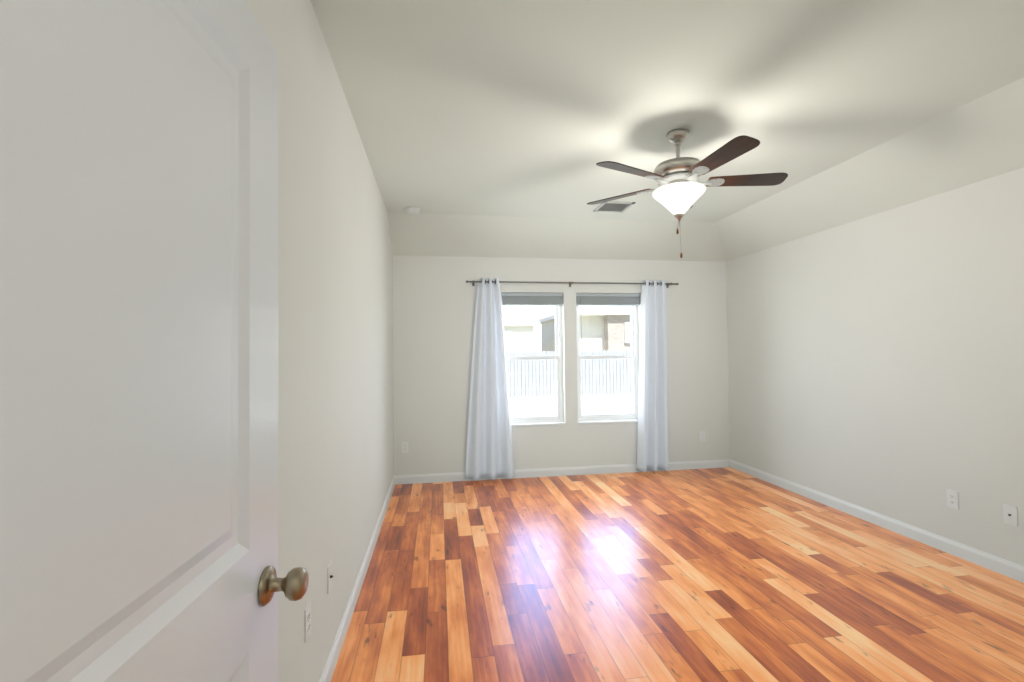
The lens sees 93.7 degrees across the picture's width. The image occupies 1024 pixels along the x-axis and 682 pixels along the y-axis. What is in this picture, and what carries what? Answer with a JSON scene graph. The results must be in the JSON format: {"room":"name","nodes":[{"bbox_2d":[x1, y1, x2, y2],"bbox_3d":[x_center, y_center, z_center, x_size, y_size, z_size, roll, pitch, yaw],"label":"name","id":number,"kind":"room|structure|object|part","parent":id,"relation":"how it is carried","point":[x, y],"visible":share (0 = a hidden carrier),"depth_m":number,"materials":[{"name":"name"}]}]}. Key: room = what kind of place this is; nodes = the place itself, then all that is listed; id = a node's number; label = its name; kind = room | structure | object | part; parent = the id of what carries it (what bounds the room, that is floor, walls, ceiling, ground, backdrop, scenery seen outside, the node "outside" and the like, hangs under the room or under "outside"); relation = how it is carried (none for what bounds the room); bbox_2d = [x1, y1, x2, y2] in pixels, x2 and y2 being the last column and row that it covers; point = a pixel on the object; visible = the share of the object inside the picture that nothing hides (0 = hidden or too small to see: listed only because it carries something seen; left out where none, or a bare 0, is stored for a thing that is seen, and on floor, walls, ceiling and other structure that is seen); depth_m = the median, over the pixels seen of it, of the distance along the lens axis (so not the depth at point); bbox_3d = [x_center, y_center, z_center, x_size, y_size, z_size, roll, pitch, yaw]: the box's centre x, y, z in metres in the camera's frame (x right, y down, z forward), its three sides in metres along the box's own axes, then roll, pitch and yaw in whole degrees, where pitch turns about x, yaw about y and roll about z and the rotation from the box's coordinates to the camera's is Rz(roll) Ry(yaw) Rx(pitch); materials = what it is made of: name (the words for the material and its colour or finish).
{"room":"empty bedroom","nodes":[
{"label":"empty bedroom","id":0,"kind":"room"},
{"bbox_2d":[245,0,393,681],"bbox_3d":[-0.950,0.026,2.657,0.120,2.870,5.300,0,-1,-9],"label":"wall","id":1,"kind":"structure","parent":0,"point":[335,384],"depth_m":2.01,"materials":[{"name":"paint"}]},
{"bbox_2d":[304,601,310,642],"bbox_3d":[-0.737,1.013,1.735,0.008,0.115,0.070,0,-1,-9],"label":"electrical outlet","id":2,"kind":"object","parent":1,"relation":"attached to","point":[307,621],"visible":1,"depth_m":1.72,"materials":[{"name":"white plastic"}]},
{"bbox_2d":[327,560,332,593],"bbox_3d":[-0.785,1.022,2.082,0.018,0.115,0.070,0,-1,-9],"label":"outlet","id":3,"kind":"object","parent":1,"relation":"attached to","point":[329,576],"visible":0.96,"depth_m":2.07,"materials":[{"name":"white plastic"}]},
{"bbox_2d":[319,475,394,681],"bbox_3d":[-0.866,1.414,2.616,0.014,0.092,5.020,0,-1,-9],"label":"baseboard","id":4,"kind":"structure","parent":1,"relation":"attached to","point":[331,663],"depth_m":2.58,"materials":[{"name":"white paint"}]},
{"bbox_2d":[393,255,729,474],"bbox_3d":[0.638,0.073,5.500,3.880,2.870,0.160,0,-1,-9],"label":"wall","id":5,"kind":"structure","parent":0,"point":[434,302],"depth_m":5.39,"materials":[{"name":"paint"}]},
{"bbox_2d":[402,442,407,452],"bbox_3d":[-1.141,1.134,5.117,0.070,0.115,0.008,0,-1,-9],"label":"electrical outlet","id":6,"kind":"object","parent":5,"relation":"attached to","point":[404,447],"visible":1,"depth_m":5.11,"materials":[{"name":"white plastic"}]},
{"bbox_2d":[501,292,562,305],"bbox_3d":[0.201,-0.244,5.402,0.758,0.598,0.056,0,-1,-9],"label":"window blind","id":7,"kind":"object","parent":5,"relation":"attached to","point":[529,299],"visible":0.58,"depth_m":5.40,"materials":[{"name":"grey"}]},
{"bbox_2d":[503,306,562,422],"bbox_3d":[0.194,0.199,5.466,0.770,1.485,0.075,0,-1,-9],"label":"window","id":8,"kind":"structure","parent":5,"relation":"in","point":[558,356],"depth_m":5.48,"materials":[{"name":"white plastic"}]},
{"bbox_2d":[511,422,565,426],"bbox_3d":[0.215,0.931,5.368,0.770,0.019,0.106,0,-1,-9],"label":"window sill","id":9,"kind":"structure","parent":5,"relation":"attached to","point":[538,424],"depth_m":5.35,"materials":[{"name":"white paint"}]},
{"bbox_2d":[395,459,729,483],"bbox_3d":[0.667,1.459,5.382,3.880,0.092,0.014,0,-1,-9],"label":"baseboard","id":10,"kind":"structure","parent":5,"relation":"attached to","point":[519,473],"depth_m":5.37,"materials":[{"name":"white paint"}]},
{"bbox_2d":[466,280,678,287],"bbox_3d":[0.706,-0.643,5.390,2.450,0.060,0.110,0,-1,-9],"label":"curtain rod","id":11,"kind":"object","parent":5,"relation":"attached to","point":[572,282],"visible":1,"depth_m":5.35,"materials":[{"name":"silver metal"}]},
{"bbox_2d":[465,278,514,480],"bbox_3d":[-0.244,0.398,5.177,0.542,2.155,0.127,0,-1,-9],"label":"curtain","id":12,"kind":"object","parent":11,"relation":"hanging from","point":[489,451],"visible":0.98,"depth_m":5.17,"materials":[{"name":"white fabric"}]},
{"bbox_2d":[637,280,668,471],"bbox_3d":[1.607,0.384,5.462,0.392,2.155,0.130,0,-1,-9],"label":"curtain","id":13,"kind":"object","parent":11,"relation":"hanging from","point":[652,444],"visible":1,"depth_m":5.45,"materials":[{"name":"white fabric"}]},
{"bbox_2d":[576,306,638,420],"bbox_3d":[1.101,0.193,5.605,0.775,1.485,0.075,0,-1,-9],"label":"window","id":14,"kind":"structure","parent":5,"relation":"in","point":[634,355],"depth_m":5.61,"materials":[{"name":"white plastic"}]},
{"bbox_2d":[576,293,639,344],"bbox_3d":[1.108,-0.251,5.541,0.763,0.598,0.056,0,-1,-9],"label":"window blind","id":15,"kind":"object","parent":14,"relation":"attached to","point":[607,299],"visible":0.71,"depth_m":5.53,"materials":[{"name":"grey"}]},
{"bbox_2d":[578,419,637,423],"bbox_3d":[1.122,0.924,5.507,0.775,0.019,0.106,0,-1,-9],"label":"window sill","id":16,"kind":"structure","parent":5,"relation":"attached to","point":[607,421],"depth_m":5.47,"materials":[{"name":"white paint"}]},
{"bbox_2d":[699,431,704,440],"bbox_3d":[2.234,1.119,5.633,0.070,0.115,0.008,0,-1,-9],"label":"electrical outlet","id":17,"kind":"object","parent":5,"relation":"attached to","point":[701,435],"visible":1,"depth_m":5.63,"materials":[{"name":"white plastic"}]},
{"bbox_2d":[310,0,1023,222],"bbox_3d":[0.823,-1.368,2.669,3.410,0.120,4.480,0,-1,-9],"label":"ceiling","id":18,"kind":"structure","parent":0,"point":[534,108],"depth_m":2.47,"materials":[{"name":"paint"}]},
{"bbox_2d":[405,207,419,213],"bbox_3d":[-0.938,-1.227,4.531,0.136,0.040,0.136,0,-1,-9],"label":"smoke detector","id":19,"kind":"object","parent":18,"relation":"attached to","point":[412,210],"visible":1,"depth_m":4.49,"materials":[{"name":"white plastic"}]},
{"bbox_2d":[593,201,634,212],"bbox_3d":[0.959,-1.262,4.529,0.300,0.013,0.300,0,-1,-9],"label":"ceiling vent","id":20,"kind":"object","parent":18,"relation":"in","point":[615,206],"visible":0.94,"depth_m":4.52,"materials":[{"name":"grey metal"}]},
{"bbox_2d":[587,129,787,257],"bbox_3d":[1.063,-0.911,2.971,1.240,0.787,1.214,0,-1,-9],"label":"fan","id":21,"kind":"object","parent":18,"relation":"hanging from","point":[679,192],"visible":1,"depth_m":2.91,"materials":[{"name":"brown wood"}]},
{"bbox_3d":[1.044,-0.871,3.004,0.320,0.164,0.320,0,-1,-9],"label":"glass","id":22,"kind":"part","parent":21,"relation":"part of","materials":[{"name":"white glass"}]},
{"bbox_2d":[331,467,1023,681],"bbox_3d":[1.195,1.422,1.934,4.120,0.001,7.030,0,-1,-9],"label":"floor","id":23,"kind":"structure","parent":0,"point":[727,574],"depth_m":2.75,"materials":[{"name":"brown wood"}]},
{"bbox_2d":[387,77,1023,261],"bbox_3d":[1.017,-1.199,2.967,3.880,0.410,5.020,0,-1,-9],"label":"ceiling","id":24,"kind":"structure","parent":0,"point":[978,140],"depth_m":4.35,"materials":[{"name":"paint"}]},
{"bbox_2d":[726,167,1023,565],"bbox_3d":[3.004,-0.004,3.263,0.120,2.870,5.300,0,-1,-9],"label":"wall","id":25,"kind":"structure","parent":0,"point":[876,363],"depth_m":3.58,"materials":[{"name":"paint"}]},
{"bbox_2d":[730,459,1023,582],"bbox_3d":[2.956,1.385,3.201,0.014,0.092,5.020,0,-1,-9],"label":"baseboard","id":26,"kind":"structure","parent":25,"relation":"attached to","point":[1012,570],"depth_m":3.57,"materials":[{"name":"white paint"}]},
{"bbox_2d":[947,489,958,508],"bbox_3d":[2.954,1.061,3.219,0.008,0.115,0.070,0,-1,-9],"label":"electrical outlet","id":27,"kind":"object","parent":25,"relation":"attached to","point":[952,500],"visible":1,"depth_m":3.22,"materials":[{"name":"white plastic"}]},
{"bbox_2d":[1003,504,1017,525],"bbox_3d":[2.999,1.048,2.892,0.018,0.115,0.070,0,-1,-9],"label":"outlet","id":28,"kind":"object","parent":25,"relation":"attached to","point":[1010,514],"visible":1,"depth_m":2.89,"materials":[{"name":"white plastic"}]},
{"bbox_3d":[1.424,0.449,0.389,3.880,3.870,0.120,0,-1,-9],"label":"wall","id":29,"kind":"structure","parent":0,"visible":0},
{"bbox_2d":[0,0,308,681],"bbox_3d":[-0.446,0.403,0.571,0.181,1.988,0.773,-1,-1,-5],"label":"door","id":30,"kind":"structure","parent":29,"relation":"in","point":[138,340],"depth_m":0.56,"materials":[{"name":"white paint"}]},
{"bbox_3d":[-0.474,0.452,0.903,0.181,0.068,0.105,-1,-1,-5],"label":"knob","id":31,"kind":"part","parent":30,"relation":"part of","materials":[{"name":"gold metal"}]},
{"label":"outside","id":32,"kind":"structure","parent":0,"visible":0},
{"bbox_2d":[509,394,632,416],"bbox_3d":[-1.209,2.778,37.907,90.000,0.200,64.580,0,-1,-9],"label":"ground","id":33,"kind":"structure","parent":32,"point":[584,404],"depth_m":16.10,"materials":[{"name":"white"}]},
{"bbox_2d":[502,305,539,352],"bbox_3d":[-5.218,-0.244,30.577,12.500,5.600,8.600,0,-1,-9],"label":"house","id":34,"kind":"structure","parent":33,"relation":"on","point":[527,334],"depth_m":27.40,"materials":[{"name":"white"}]},
{"bbox_2d":[506,350,632,396],"bbox_3d":[4.615,1.289,19.927,44.091,1.840,0.088,0,-1,-9],"label":"fence","id":35,"kind":"object","parent":33,"relation":"on","point":[593,378],"depth_m":19.61,"materials":[{"name":"white wood"}]},
{"bbox_2d":[537,306,630,351],"bbox_3d":[7.663,-0.697,30.509,10.850,6.220,8.650,0,-1,-9],"label":"house","id":36,"kind":"structure","parent":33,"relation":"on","point":[624,336],"depth_m":26.50,"materials":[{"name":"white"}]}
]}

